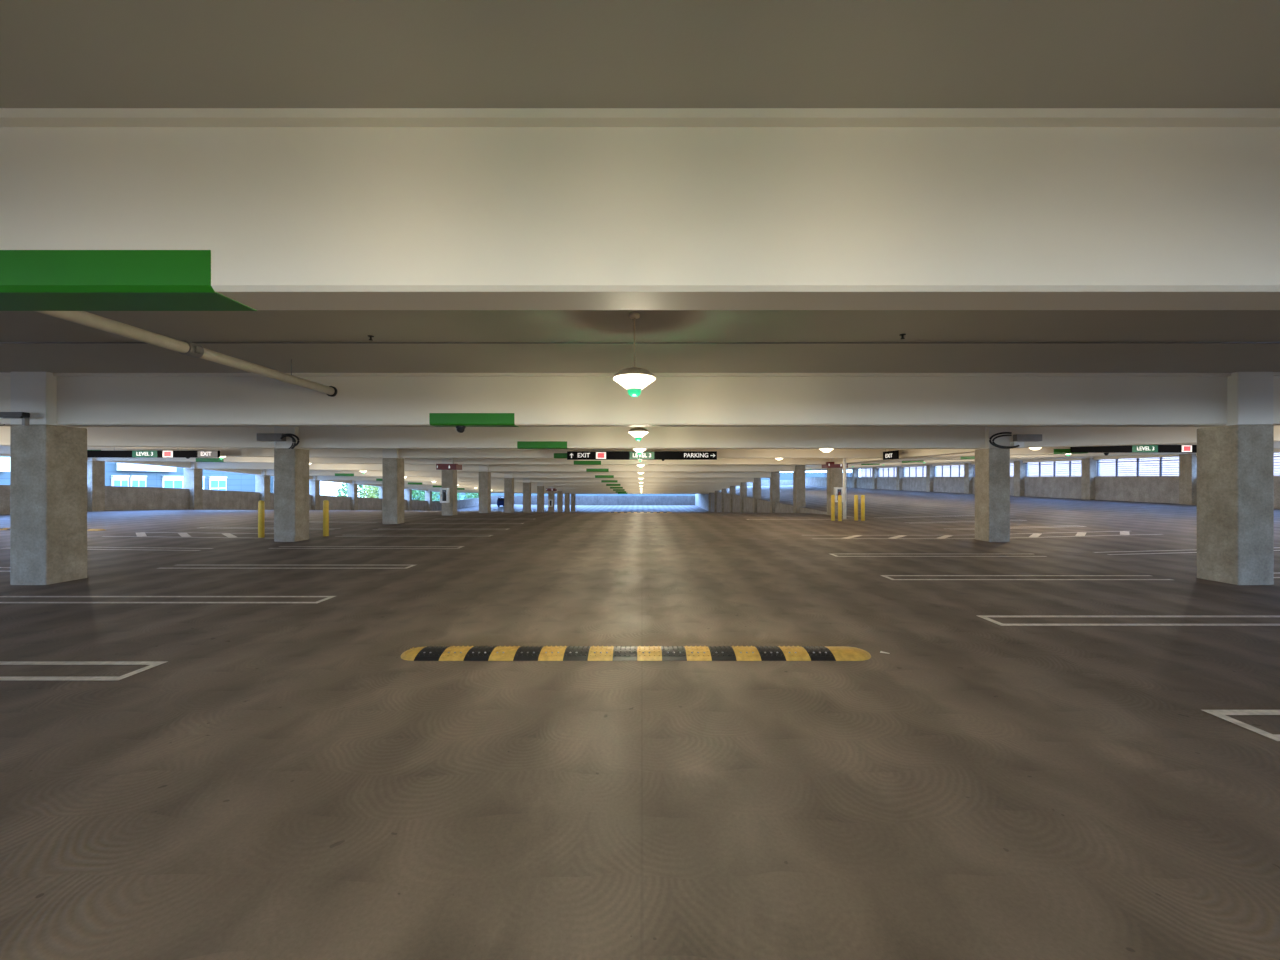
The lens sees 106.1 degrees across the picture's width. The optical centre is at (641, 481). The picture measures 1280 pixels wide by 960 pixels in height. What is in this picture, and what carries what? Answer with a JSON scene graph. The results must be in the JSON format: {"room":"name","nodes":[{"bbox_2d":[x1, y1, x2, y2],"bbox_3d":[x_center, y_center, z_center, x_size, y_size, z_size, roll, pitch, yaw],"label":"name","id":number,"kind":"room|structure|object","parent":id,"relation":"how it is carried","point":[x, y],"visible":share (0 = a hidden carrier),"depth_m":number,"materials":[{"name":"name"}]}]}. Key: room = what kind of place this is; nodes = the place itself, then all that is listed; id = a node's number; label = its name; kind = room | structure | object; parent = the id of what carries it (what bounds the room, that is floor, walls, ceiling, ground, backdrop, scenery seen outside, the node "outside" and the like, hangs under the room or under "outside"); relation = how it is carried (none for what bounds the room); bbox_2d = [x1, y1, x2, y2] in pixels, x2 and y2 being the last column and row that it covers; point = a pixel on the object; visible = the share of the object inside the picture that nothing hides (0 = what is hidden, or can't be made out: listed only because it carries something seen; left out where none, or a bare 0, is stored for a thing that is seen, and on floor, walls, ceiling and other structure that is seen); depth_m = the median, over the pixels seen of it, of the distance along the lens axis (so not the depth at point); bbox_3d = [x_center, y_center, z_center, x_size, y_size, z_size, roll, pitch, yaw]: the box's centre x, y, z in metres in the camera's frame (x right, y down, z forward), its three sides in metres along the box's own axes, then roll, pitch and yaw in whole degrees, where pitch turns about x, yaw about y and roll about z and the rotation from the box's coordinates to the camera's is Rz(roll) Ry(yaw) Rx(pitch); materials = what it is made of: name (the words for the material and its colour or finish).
{"room":"parking garage","nodes":[
{"label":"parking garage","id":0,"kind":"room"},
{"bbox_2d":[0,485,478,514],"bbox_3d":[-28.050,2.193,36.750,0.200,4.088,102.500,0,0,0],"label":"wall","id":1,"kind":"structure","parent":0,"point":[117,498],"depth_m":30.87,"materials":[{"name":"concrete"}]},
{"bbox_2d":[491,496,694,504],"bbox_3d":[-9.150,3.562,88.000,38.100,1.950,0.200,0,0,0],"label":"wall","id":2,"kind":"structure","parent":0,"point":[580,500],"depth_m":87.91,"materials":[{"name":"concrete"}]},
{"bbox_2d":[0,485,1279,959],"bbox_3d":[0.000,2.590,36.750,56.600,3.894,102.500,0,0,0],"label":"floor","id":3,"kind":"structure","parent":0,"point":[288,784],"depth_m":2.96,"materials":[{"name":"concrete"}]},
{"bbox_2d":[10,372,86,584],"bbox_3d":[-9.790,-0.027,7.957,0.580,3.454,0.580,0,0,0],"label":"concrete column","id":4,"kind":"structure","parent":3,"relation":"on","point":[48,459],"depth_m":7.67,"materials":[{"name":"concrete"}]},
{"bbox_2d":[0,412,29,425],"bbox_3d":[-9.858,-0.972,7.510,0.496,0.216,0.140,0,0,0],"label":"junction box","id":5,"kind":"object","parent":4,"relation":"attached to","point":[25,416],"visible":1,"depth_m":7.46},
{"bbox_2d":[0,661,167,679],"bbox_3d":[-6.766,1.646,4.190,4.868,0.001,0.420,0,0,0],"label":"stall marking","id":6,"kind":"object","parent":3,"relation":"on","point":[151,664],"visible":1,"depth_m":4.33,"materials":[{"name":"white paint"}]},
{"bbox_2d":[87,458,104,511],"bbox_3d":[-27.950,-0.165,24.457,0.660,3.454,0.580,0,0,0],"label":"concrete column","id":7,"kind":"structure","parent":3,"relation":"on","point":[95,469],"depth_m":24.31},
{"bbox_2d":[0,547,212,550],"bbox_3d":[-12.850,1.612,11.600,4.700,0.052,0.420,0,0,0],"label":"stall marking","id":8,"kind":"object","parent":3,"relation":"on","point":[104,547],"visible":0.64,"depth_m":11.46,"materials":[{"name":"white paint"}]},
{"bbox_2d":[0,596,334,602],"bbox_3d":[-6.794,1.646,6.710,4.812,0.001,0.420,0,0,0],"label":"stall marking","id":9,"kind":"object","parent":3,"relation":"on","point":[328,597],"visible":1,"depth_m":6.77,"materials":[{"name":"white paint"}]},
{"bbox_2d":[109,532,269,537],"bbox_3d":[-13.034,1.610,14.450,5.267,0.058,1.180,0,0,0],"label":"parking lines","id":10,"kind":"object","parent":3,"relation":"on","point":[139,534],"visible":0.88,"depth_m":14.41,"materials":[{"name":"white paint"}]},
{"bbox_2d":[184,462,202,509],"bbox_3d":[-27.950,0.083,29.957,0.660,3.454,0.580,0,0,0],"label":"concrete column","id":11,"kind":"structure","parent":3,"relation":"on","point":[193,477],"depth_m":29.69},
{"bbox_2d":[258,500,264,537],"bbox_3d":[-11.120,1.103,14.050,0.152,1.105,0.152,0,0,0],"label":"bollard","id":12,"kind":"object","parent":3,"relation":"on","point":[261,504],"visible":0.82,"depth_m":13.99,"materials":[{"name":"metal"}]},
{"bbox_2d":[255,469,269,509],"bbox_3d":[-27.950,0.427,35.457,0.660,3.454,0.580,0,0,0],"label":"concrete column","id":13,"kind":"structure","parent":3,"relation":"on","point":[262,482],"depth_m":35.19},
{"bbox_2d":[156,565,414,568],"bbox_3d":[-6.822,1.646,9.310,4.755,0.001,0.420,0,0,0],"label":"stall marking","id":14,"kind":"object","parent":3,"relation":"on","point":[411,565],"visible":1,"depth_m":9.10,"materials":[{"name":"white paint"}]},
{"bbox_2d":[274,427,308,541],"bbox_3d":[-9.790,-0.027,13.457,0.580,3.454,0.580,0,0,0],"label":"concrete column","id":15,"kind":"structure","parent":3,"relation":"on","point":[291,466],"depth_m":13.16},
{"bbox_2d":[257,433,299,448],"bbox_3d":[-9.832,-1.083,13.042,1.175,0.434,0.236,0,0,0],"label":"junction box","id":16,"kind":"object","parent":15,"relation":"attached to","point":[275,437],"visible":1,"depth_m":13.00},
{"bbox_2d":[309,476,319,509],"bbox_3d":[-27.950,0.771,40.957,0.660,3.454,0.580,0,0,0],"label":"concrete column","id":17,"kind":"structure","parent":3,"relation":"on","point":[314,485],"depth_m":40.67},
{"bbox_2d":[323,500,328,535],"bbox_3d":[-9.560,1.117,14.550,0.152,1.105,0.152,0,0,0],"label":"bollard","id":18,"kind":"object","parent":3,"relation":"on","point":[325,502],"visible":0.91,"depth_m":14.49,"materials":[{"name":"metal"}]},
{"bbox_2d":[347,480,357,509],"bbox_3d":[-27.950,1.114,46.457,0.660,3.454,0.580,0,0,0],"label":"concrete column","id":19,"kind":"structure","parent":3,"relation":"on","point":[352,489],"depth_m":46.17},
{"bbox_2d":[279,546,463,547],"bbox_3d":[-6.852,1.646,12.030,4.695,0.001,0.420,0,0,0],"label":"stall marking","id":20,"kind":"object","parent":3,"relation":"on","point":[279,546],"visible":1,"depth_m":12.18,"materials":[{"name":"white paint"}]},
{"bbox_2d":[382,449,403,523],"bbox_3d":[-9.790,-0.027,18.957,0.580,3.454,0.580,0,0,0],"label":"concrete column","id":21,"kind":"structure","parent":3,"relation":"on","point":[392,465],"depth_m":18.67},
{"bbox_2d":[404,487,411,510],"bbox_3d":[-27.950,1.802,57.457,0.660,3.454,0.580,0,0,0],"label":"concrete column","id":22,"kind":"structure","parent":3,"relation":"on","point":[407,492],"depth_m":57.16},
{"bbox_2d":[335,535,491,536],"bbox_3d":[-6.881,1.646,14.600,4.639,0.001,0.420,0,0,0],"label":"stall marking","id":23,"kind":"object","parent":3,"relation":"on","point":[490,535],"visible":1,"depth_m":14.40,"materials":[{"name":"white paint"}]},
{"bbox_2d":[425,489,431,510],"bbox_3d":[-27.950,2.146,62.957,0.660,3.454,0.580,0,0,0],"label":"concrete column","id":24,"kind":"structure","parent":3,"relation":"on","point":[428,494],"depth_m":62.67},
{"bbox_2d":[442,458,456,514],"bbox_3d":[-9.790,0.035,24.457,0.580,3.454,0.580,0,0,0],"label":"concrete column","id":25,"kind":"structure","parent":3,"relation":"on","point":[449,477],"depth_m":24.17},
{"bbox_2d":[440,488,449,502],"bbox_3d":[-9.870,0.692,24.040,0.440,0.740,0.235,0,0,0],"label":"fire extinguisher cabinet","id":26,"kind":"object","parent":25,"relation":"attached to","point":[444,492],"visible":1,"depth_m":24.00,"materials":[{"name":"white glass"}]},
{"bbox_2d":[436,464,461,469],"bbox_3d":[-9.790,-0.738,24.454,1.000,0.300,0.845,0,0,0],"label":"sign","id":27,"kind":"object","parent":25,"relation":"attached to","point":[438,466],"visible":0.84,"depth_m":24.04,"materials":[{"name":"metal"}]},
{"bbox_2d":[479,465,490,512],"bbox_3d":[-9.790,0.283,29.957,0.580,3.454,0.580,0,0,0],"label":"concrete column","id":28,"kind":"structure","parent":3,"relation":"on","point":[484,474],"depth_m":29.67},
{"bbox_2d":[504,472,513,512],"bbox_3d":[-9.790,0.627,35.457,0.580,3.454,0.580,0,0,0],"label":"concrete column","id":29,"kind":"structure","parent":3,"relation":"on","point":[508,476],"depth_m":35.16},
{"bbox_2d":[523,478,530,512],"bbox_3d":[-9.790,0.970,40.957,0.580,3.454,0.580,0,0,0],"label":"concrete column","id":30,"kind":"structure","parent":3,"relation":"on","point":[526,481],"depth_m":40.67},
{"bbox_2d":[537,482,543,511],"bbox_3d":[-9.790,1.314,46.457,0.580,3.454,0.580,0,0,0],"label":"concrete column","id":31,"kind":"structure","parent":3,"relation":"on","point":[540,488],"depth_m":46.17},
{"bbox_2d":[548,486,554,511],"bbox_3d":[-9.790,1.658,51.957,0.580,3.454,0.580,0,0,0],"label":"concrete column","id":32,"kind":"structure","parent":3,"relation":"on","point":[551,494],"depth_m":51.66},
{"bbox_2d":[557,489,562,511],"bbox_3d":[-9.790,2.002,57.457,0.580,3.454,0.580,0,0,0],"label":"concrete column","id":33,"kind":"structure","parent":3,"relation":"on","point":[559,491],"depth_m":57.16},
{"bbox_2d":[401,646,870,660],"bbox_3d":[-0.058,1.623,4.600,4.464,0.051,0.360,0,0,0],"label":"bump","id":34,"kind":"object","parent":3,"relation":"on","point":[429,653],"visible":1,"depth_m":4.49,"materials":[{"name":"black rubber"}]},
{"bbox_2d":[729,486,735,511],"bbox_3d":[9.790,0.688,51.957,0.580,5.394,0.580,0,0,0],"label":"concrete column","id":35,"kind":"structure","parent":3,"relation":"on","point":[732,490],"depth_m":51.66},
{"bbox_2d":[740,482,746,511],"bbox_3d":[9.790,0.538,46.457,0.580,5.007,0.580,0,0,0],"label":"concrete column","id":36,"kind":"structure","parent":3,"relation":"on","point":[743,488],"depth_m":46.17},
{"bbox_2d":[753,478,760,512],"bbox_3d":[9.790,0.388,40.957,0.580,4.619,0.580,0,0,0],"label":"concrete column","id":37,"kind":"structure","parent":3,"relation":"on","point":[757,481],"depth_m":40.67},
{"bbox_2d":[770,472,779,512],"bbox_3d":[9.790,0.238,35.457,0.580,4.231,0.580,0,0,0],"label":"concrete column","id":38,"kind":"structure","parent":3,"relation":"on","point":[775,476],"depth_m":35.16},
{"bbox_2d":[793,465,804,512],"bbox_3d":[9.790,0.088,29.957,0.580,3.844,0.580,0,0,0],"label":"concrete column","id":39,"kind":"structure","parent":3,"relation":"on","point":[799,474],"depth_m":29.67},
{"bbox_2d":[831,495,834,520],"bbox_3d":[8.060,1.118,20.300,0.152,1.105,0.152,0,0,0],"label":"bollard","id":40,"kind":"object","parent":3,"relation":"on","point":[832,496],"visible":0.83,"depth_m":20.24,"materials":[{"name":"metal"}]},
{"bbox_2d":[827,458,841,514],"bbox_3d":[9.790,-0.014,24.457,0.580,3.552,0.580,0,0,0],"label":"concrete column","id":41,"kind":"structure","parent":3,"relation":"on","point":[834,475],"depth_m":24.17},
{"bbox_2d":[822,462,847,467],"bbox_3d":[9.790,-0.836,24.454,1.000,0.300,0.845,0,0,0],"label":"sign","id":42,"kind":"object","parent":41,"relation":"attached to","point":[828,464],"visible":0.6,"depth_m":24.04,"materials":[{"name":"metal"}]},
{"bbox_2d":[843,458,845,518],"bbox_3d":[8.930,-0.028,21.200,0.150,3.384,0.150,0,0,0],"label":"post","id":43,"kind":"object","parent":3,"relation":"on","point":[844,459],"visible":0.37,"depth_m":21.13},
{"bbox_2d":[861,495,864,520],"bbox_3d":[9.300,1.118,20.250,0.152,1.105,0.152,0,0,0],"label":"bollard","id":44,"kind":"object","parent":3,"relation":"on","point":[862,496],"visible":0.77,"depth_m":20.19,"materials":[{"name":"metal"}]},
{"bbox_2d":[872,467,879,488],"bbox_3d":[27.950,-0.780,57.457,0.660,3.454,0.580,0,0,0],"label":"concrete column","id":45,"kind":"structure","parent":3,"relation":"on","point":[874,470],"depth_m":57.17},
{"bbox_2d":[896,466,904,489],"bbox_3d":[27.950,-0.736,51.957,0.660,3.454,0.580,0,0,0],"label":"concrete column","id":46,"kind":"structure","parent":3,"relation":"on","point":[899,470],"depth_m":51.66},
{"bbox_2d":[926,464,936,491],"bbox_3d":[27.950,-0.692,46.457,0.660,3.454,0.580,0,0,0],"label":"concrete column","id":47,"kind":"structure","parent":3,"relation":"on","point":[929,468],"depth_m":46.19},
{"bbox_2d":[831,554,1047,556],"bbox_3d":[6.576,1.646,10.760,4.647,0.001,0.420,0,0,0],"label":"stall marking","id":48,"kind":"object","parent":3,"relation":"on","point":[831,554],"visible":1,"depth_m":10.56,"materials":[{"name":"white paint"}]},
{"bbox_2d":[964,462,973,493],"bbox_3d":[27.950,-0.648,40.957,0.660,3.454,0.580,0,0,0],"label":"concrete column","id":49,"kind":"structure","parent":3,"relation":"on","point":[968,468],"depth_m":40.69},
{"bbox_2d":[975,427,1009,541],"bbox_3d":[9.790,-0.027,13.457,0.580,3.454,0.580,0,0,0],"label":"concrete column","id":50,"kind":"structure","parent":3,"relation":"on","point":[992,463],"depth_m":13.16,"materials":[{"name":"concrete"}]},
{"bbox_2d":[989,432,1041,448],"bbox_3d":[10.027,-1.100,12.963,1.505,0.450,0.275,0,0,0],"label":"security camera","id":51,"kind":"object","parent":50,"relation":"attached to","point":[1018,437],"visible":1,"depth_m":12.90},
{"bbox_2d":[844,531,1156,538],"bbox_3d":[9.950,1.581,14.300,10.100,0.130,0.980,0,0,0],"label":"stall marking","id":52,"kind":"object","parent":3,"relation":"on","point":[1034,535],"visible":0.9,"depth_m":14.21,"materials":[{"name":"white paint"}]},
{"bbox_2d":[1014,460,1028,495],"bbox_3d":[27.950,-0.604,35.457,0.660,3.454,0.580,0,0,0],"label":"concrete column","id":53,"kind":"structure","parent":3,"relation":"on","point":[1019,466],"depth_m":35.19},
{"bbox_2d":[881,575,1171,579],"bbox_3d":[6.539,1.646,8.240,4.723,0.001,0.420,0,0,0],"label":"stall marking","id":54,"kind":"object","parent":3,"relation":"on","point":[886,576],"visible":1,"depth_m":8.16,"materials":[{"name":"white paint"}]},
{"bbox_2d":[1081,456,1099,499],"bbox_3d":[27.950,-0.560,29.957,0.660,3.454,0.580,0,0,0],"label":"concrete column","id":55,"kind":"structure","parent":3,"relation":"on","point":[1088,465],"depth_m":29.76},
{"bbox_2d":[976,615,1279,625],"bbox_3d":[6.500,1.646,5.700,4.799,0.001,0.420,0,0,0],"label":"stall marking","id":56,"kind":"object","parent":3,"relation":"on","point":[981,616],"visible":1,"depth_m":5.82,"materials":[{"name":"white paint"}]},
{"bbox_2d":[1095,547,1279,554],"bbox_3d":[12.700,1.573,10.900,4.600,0.115,0.420,0,0,0],"label":"stall marking","id":57,"kind":"object","parent":3,"relation":"on","point":[1277,547],"visible":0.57,"depth_m":10.76,"materials":[{"name":"white paint"}]},
{"bbox_2d":[1179,453,1196,504],"bbox_3d":[27.950,-0.516,24.457,0.660,3.454,0.580,0,0,0],"label":"concrete column","id":58,"kind":"structure","parent":3,"relation":"on","point":[1187,462],"depth_m":24.31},
{"bbox_2d":[1197,372,1273,584],"bbox_3d":[9.790,-0.027,7.957,0.580,3.454,0.580,0,0,0],"label":"concrete column","id":59,"kind":"structure","parent":3,"relation":"on","point":[1235,459],"depth_m":7.67,"materials":[{"name":"concrete"}]},
{"bbox_2d":[1202,710,1279,740],"bbox_3d":[6.464,1.646,3.260,4.872,0.001,0.420,0,0,0],"label":"stall marking","id":60,"kind":"object","parent":3,"relation":"on","point":[1222,714],"visible":1,"depth_m":3.40,"materials":[{"name":"white paint"}]},
{"bbox_2d":[0,0,1279,372],"bbox_3d":[0.000,-0.998,34.750,56.600,3.862,98.500,0,0,0],"label":"ceiling","id":61,"kind":"structure","parent":0,"point":[54,53],"depth_m":2.10,"materials":[{"name":"concrete"}]},
{"bbox_2d":[87,451,219,457],"bbox_3d":[-18.660,-1.377,18.090,5.500,0.949,0.100,0,0,0],"label":"overhead sign","id":62,"kind":"object","parent":61,"relation":"hanging from","point":[90,454],"visible":0.97,"depth_m":18.06,"materials":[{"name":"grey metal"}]},
{"bbox_2d":[35,311,336,396],"bbox_3d":[-5.022,-1.563,5.225,0.185,0.377,5.170,0,0,0],"label":"drain pipe","id":63,"kind":"object","parent":61,"relation":"hanging from","point":[187,348],"visible":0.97,"depth_m":5.20,"materials":[{"name":"grey metal"}]},
{"bbox_2d":[0,454,439,491],"bbox_3d":[-28.025,-0.294,34.750,0.350,3.722,98.500,0,0,0],"label":"ceiling beam","id":64,"kind":"structure","parent":61,"relation":"attached to","point":[156,463],"depth_m":31.63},
{"bbox_2d":[95,456,829,464],"bbox_3d":[-8.975,-1.375,24.457,38.050,1.034,0.394,0,0,0],"label":"ceiling beam","id":65,"kind":"structure","parent":61,"relation":"attached to","point":[433,461],"depth_m":24.31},
{"bbox_2d":[196,458,223,461],"bbox_3d":[-21.849,-1.083,24.457,1.400,0.194,0.302,1,0,0],"label":"marker","id":66,"kind":"object","parent":65,"relation":"attached to","point":[197,459],"visible":0.84,"depth_m":24.30,"materials":[{"name":"green paint"}]},
{"bbox_2d":[574,461,600,464],"bbox_3d":[-2.760,-0.951,24.457,1.380,0.194,0.302,0,0,0],"label":"marker","id":67,"kind":"object","parent":65,"relation":"attached to","point":[575,462],"visible":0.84,"depth_m":24.30,"materials":[{"name":"green paint"}]},
{"bbox_2d":[196,462,794,471],"bbox_3d":[-8.975,-1.127,29.957,38.050,1.034,0.394,0,0,0],"label":"ceiling beam","id":68,"kind":"structure","parent":61,"relation":"attached to","point":[199,465],"depth_m":29.81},
{"bbox_2d":[266,469,770,477],"bbox_3d":[-8.975,-0.783,35.457,38.050,1.034,0.394,0,0,0],"label":"ceiling beam","id":69,"kind":"structure","parent":61,"relation":"attached to","point":[268,471],"depth_m":35.31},
{"bbox_2d":[316,476,753,481],"bbox_3d":[-8.975,-0.440,40.957,38.050,1.034,0.394,0,0,0],"label":"ceiling beam","id":70,"kind":"structure","parent":61,"relation":"attached to","point":[354,478],"depth_m":40.81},
{"bbox_2d":[355,481,740,485],"bbox_3d":[-8.975,-0.096,46.457,38.050,1.034,0.394,0,0,0],"label":"ceiling beam","id":71,"kind":"structure","parent":61,"relation":"attached to","point":[356,482],"depth_m":46.31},
{"bbox_2d":[410,487,721,490],"bbox_3d":[-8.975,0.592,57.457,38.050,1.034,0.394,0,0,0],"label":"ceiling beam","id":72,"kind":"structure","parent":61,"relation":"attached to","point":[532,489],"depth_m":57.31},
{"bbox_2d":[404,484,729,488],"bbox_3d":[-8.975,0.248,51.957,38.050,1.034,0.394,0,0,0],"label":"ceiling beam","id":73,"kind":"structure","parent":61,"relation":"attached to","point":[405,485],"depth_m":51.80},
{"bbox_2d":[430,489,714,492],"bbox_3d":[-8.975,0.935,62.957,38.050,1.034,0.394,0,0,0],"label":"ceiling beam","id":74,"kind":"structure","parent":61,"relation":"attached to","point":[430,489],"depth_m":62.81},
{"bbox_2d":[457,491,708,493],"bbox_3d":[-8.975,1.250,68.457,38.050,1.034,0.394,0,0,0],"label":"ceiling beam","id":75,"kind":"structure","parent":61,"relation":"attached to","point":[457,491],"depth_m":68.31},
{"bbox_2d":[613,313,655,396],"bbox_3d":[-0.080,-1.321,5.050,0.456,0.867,0.456,0,0,0],"label":"pendant lamp","id":76,"kind":"object","parent":61,"relation":"hanging from","point":[634,379],"visible":1,"depth_m":4.94,"materials":[{"name":"white glass"}]},
{"bbox_2d":[628,427,648,440],"bbox_3d":[-0.080,-1.321,10.550,0.456,0.867,0.456,0,0,0],"label":"pendant lamp","id":77,"kind":"object","parent":61,"relation":"hanging from","point":[638,433],"visible":0.95,"depth_m":10.42,"materials":[{"name":"white glass"}]},
{"bbox_2d":[0,108,1279,309],"bbox_3d":[0.000,-1.565,2.457,56.000,1.289,0.394,0,0,0],"label":"ceiling beam","id":78,"kind":"structure","parent":61,"relation":"attached to","point":[293,208],"depth_m":2.31,"materials":[{"name":"concrete"}]},
{"bbox_2d":[0,250,256,310],"bbox_3d":[-2.760,-1.013,2.457,1.380,0.194,0.302,0,0,0],"label":"marker","id":79,"kind":"object","parent":78,"relation":"attached to","point":[30,280],"visible":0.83,"depth_m":2.31,"materials":[{"name":"green paint"}]},
{"bbox_2d":[0,342,1279,343],"bbox_3d":[0.000,-1.736,6.030,30.000,0.022,0.018,0,0,0],"label":"conduit","id":80,"kind":"object","parent":61,"relation":"attached to","point":[0,342],"visible":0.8,"depth_m":6.02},
{"bbox_2d":[0,372,1279,426],"bbox_3d":[0.000,-1.565,7.957,56.000,1.289,0.394,0,0,0],"label":"ceiling beam","id":81,"kind":"structure","parent":61,"relation":"attached to","point":[83,399],"depth_m":7.81,"materials":[{"name":"concrete"}]},
{"bbox_2d":[429,413,517,426],"bbox_3d":[-2.760,-1.013,7.957,1.380,0.194,0.302,0,0,0],"label":"marker","id":82,"kind":"object","parent":81,"relation":"attached to","point":[435,419],"visible":0.87,"depth_m":7.81,"materials":[{"name":"green paint"}]},
{"bbox_2d":[0,425,1279,448],"bbox_3d":[0.000,-1.565,13.457,56.000,1.289,0.394,0,0,0],"label":"ceiling beam","id":83,"kind":"structure","parent":61,"relation":"attached to","point":[168,437],"depth_m":13.31,"materials":[{"name":"concrete"}]},
{"bbox_2d":[517,441,567,448],"bbox_3d":[-2.760,-1.013,13.457,1.380,0.194,0.302,0,0,0],"label":"marker","id":84,"kind":"object","parent":83,"relation":"attached to","point":[520,444],"visible":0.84,"depth_m":13.30,"materials":[{"name":"green paint"}]},
{"bbox_2d":[0,442,1279,457],"bbox_3d":[0.000,-1.565,18.957,56.000,1.289,0.394,0,0,0],"label":"ceiling beam","id":85,"kind":"structure","parent":61,"relation":"attached to","point":[232,452],"depth_m":18.81,"materials":[{"name":"concrete"}]},
{"bbox_2d":[567,451,716,459],"bbox_3d":[0.000,-1.285,17.990,5.600,0.937,0.100,0,0,0],"label":"overhead sign","id":86,"kind":"object","parent":61,"relation":"hanging from","point":[571,455],"visible":0.98,"depth_m":17.96,"materials":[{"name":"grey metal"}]},
{"bbox_2d":[807,463,965,466],"bbox_3d":[18.775,-1.732,40.957,18.450,1.289,0.394,0,0,0],"label":"ceiling beam","id":87,"kind":"structure","parent":61,"relation":"attached to","point":[929,463],"depth_m":40.81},
{"bbox_2d":[883,449,898,459],"bbox_3d":[9.097,-1.282,17.600,0.066,0.944,0.840,0,0,-7],"label":"overhead sign","id":88,"kind":"object","parent":61,"relation":"hanging from","point":[887,455],"visible":0.94,"depth_m":17.57,"materials":[{"name":"black"}]},
{"bbox_2d":[834,449,974,463],"bbox_3d":[9.790,-1.312,18.957,0.340,0.884,10.420,0,0,0],"label":"ceiling beam","id":89,"kind":"structure","parent":61,"relation":"attached to","point":[903,453],"depth_m":17.04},
{"bbox_2d":[805,460,1017,466],"bbox_3d":[18.775,-1.688,35.457,18.450,1.289,0.394,0,0,0],"label":"ceiling beam","id":90,"kind":"structure","parent":61,"relation":"attached to","point":[1010,460],"depth_m":35.31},
{"bbox_2d":[848,456,1087,463],"bbox_3d":[18.775,-1.644,29.957,18.450,1.289,0.394,0,0,0],"label":"ceiling beam","id":91,"kind":"structure","parent":61,"relation":"attached to","point":[1084,456],"depth_m":29.81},
{"bbox_2d":[871,453,1187,461],"bbox_3d":[18.775,-1.600,24.457,18.450,1.289,0.394,0,0,0],"label":"ceiling beam","id":92,"kind":"structure","parent":61,"relation":"attached to","point":[1083,454],"depth_m":24.31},
{"bbox_2d":[805,449,1279,470],"bbox_3d":[28.025,-2.089,34.750,0.350,1.666,98.500,0,0,0],"label":"ceiling beam","id":93,"kind":"structure","parent":61,"relation":"attached to","point":[1275,450],"depth_m":30.76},
{"bbox_2d":[1070,445,1196,452],"bbox_3d":[18.900,-1.535,18.090,5.500,0.893,0.100,0,0,0],"label":"overhead sign","id":94,"kind":"object","parent":61,"relation":"hanging from","point":[1128,448],"visible":0.94,"depth_m":18.06,"materials":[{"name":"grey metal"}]},
{"bbox_2d":[736,480,792,486],"bbox_3d":[19.050,0.527,88.000,18.300,1.553,0.200,0,0,0],"label":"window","id":95,"kind":"structure","parent":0,"point":[763,482],"depth_m":87.91,"materials":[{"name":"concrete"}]},
{"bbox_2d":[695,492,853,517],"bbox_3d":[9.810,2.772,55.000,0.180,3.332,66.000,0,0,0],"label":"wall","id":96,"kind":"structure","parent":0,"point":[701,500],"depth_m":45.17,"materials":[{"name":"concrete"}]},
{"bbox_2d":[805,477,1279,508],"bbox_3d":[28.050,0.272,36.750,0.200,2.044,102.500,0,0,0],"label":"wall","id":97,"kind":"structure","parent":0,"point":[1135,489],"depth_m":31.60,"materials":[{"name":"concrete"}]},
{"bbox_2d":[934,465,963,476],"bbox_3d":[28.050,-0.943,43.691,0.120,1.100,4.820,0,0,0],"label":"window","id":98,"kind":"structure","parent":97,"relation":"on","point":[942,467],"depth_m":44.09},
{"bbox_2d":[1026,461,1080,476],"bbox_3d":[28.050,-0.855,32.691,0.120,1.100,4.820,0,0,0],"label":"window","id":99,"kind":"structure","parent":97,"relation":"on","point":[1069,463],"depth_m":32.66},
{"bbox_2d":[1097,457,1178,476],"bbox_3d":[28.050,-0.811,27.191,0.120,1.100,4.820,0,0,0],"label":"window","id":100,"kind":"structure","parent":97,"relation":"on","point":[1160,460],"depth_m":27.15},
{"label":"outside","id":101,"kind":"structure","parent":0,"visible":0},
{"bbox_3d":[25.000,10.750,90.000,350.000,0.200,340.000,0,0,0],"label":"floor","id":102,"kind":"structure","parent":101,"visible":0},
{"bbox_2d":[0,456,272,492],"bbox_3d":[-51.750,3.550,39.000,12.500,14.200,42.000,0,0,0],"label":"office building","id":103,"kind":"structure","parent":102,"relation":"on","point":[116,474],"depth_m":45.70,"materials":[{"name":"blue glass"}]},
{"bbox_2d":[335,483,378,497],"bbox_3d":[-44.024,4.601,74.996,6.586,12.306,6.485,0,0,0],"label":"leafy tree","id":104,"kind":"object","parent":102,"relation":"on","point":[344,486],"visible":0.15,"depth_m":73.61,"materials":[{"name":"green plant"}]},
{"bbox_2d":[360,485,378,497],"bbox_3d":[-37.945,4.926,70.510,6.099,11.656,6.212,0,0,0],"label":"leafy tree","id":105,"kind":"object","parent":102,"relation":"on","point":[369,491],"visible":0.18,"depth_m":68.80,"materials":[{"name":"green plant"}]},
{"bbox_2d":[412,490,436,500],"bbox_3d":[-37.508,5.328,80.456,5.842,10.854,5.680,0,0,0],"label":"leafy tree","id":106,"kind":"object","parent":102,"relation":"on","point":[421,497],"visible":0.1,"depth_m":79.45,"materials":[{"name":"green plant"}]},
{"bbox_2d":[412,472,851,500],"bbox_3d":[-7.500,4.150,127.975,125.000,13.000,6.050,0,0,0],"label":"building","id":107,"kind":"structure","parent":102,"relation":"on","point":[783,475],"depth_m":125.00,"materials":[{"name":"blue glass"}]},
{"bbox_2d":[867,453,1279,476],"bbox_3d":[56.000,3.400,52.000,8.000,14.500,124.000,0,0,0],"label":"building","id":108,"kind":"structure","parent":102,"relation":"on","point":[1103,471],"depth_m":54.32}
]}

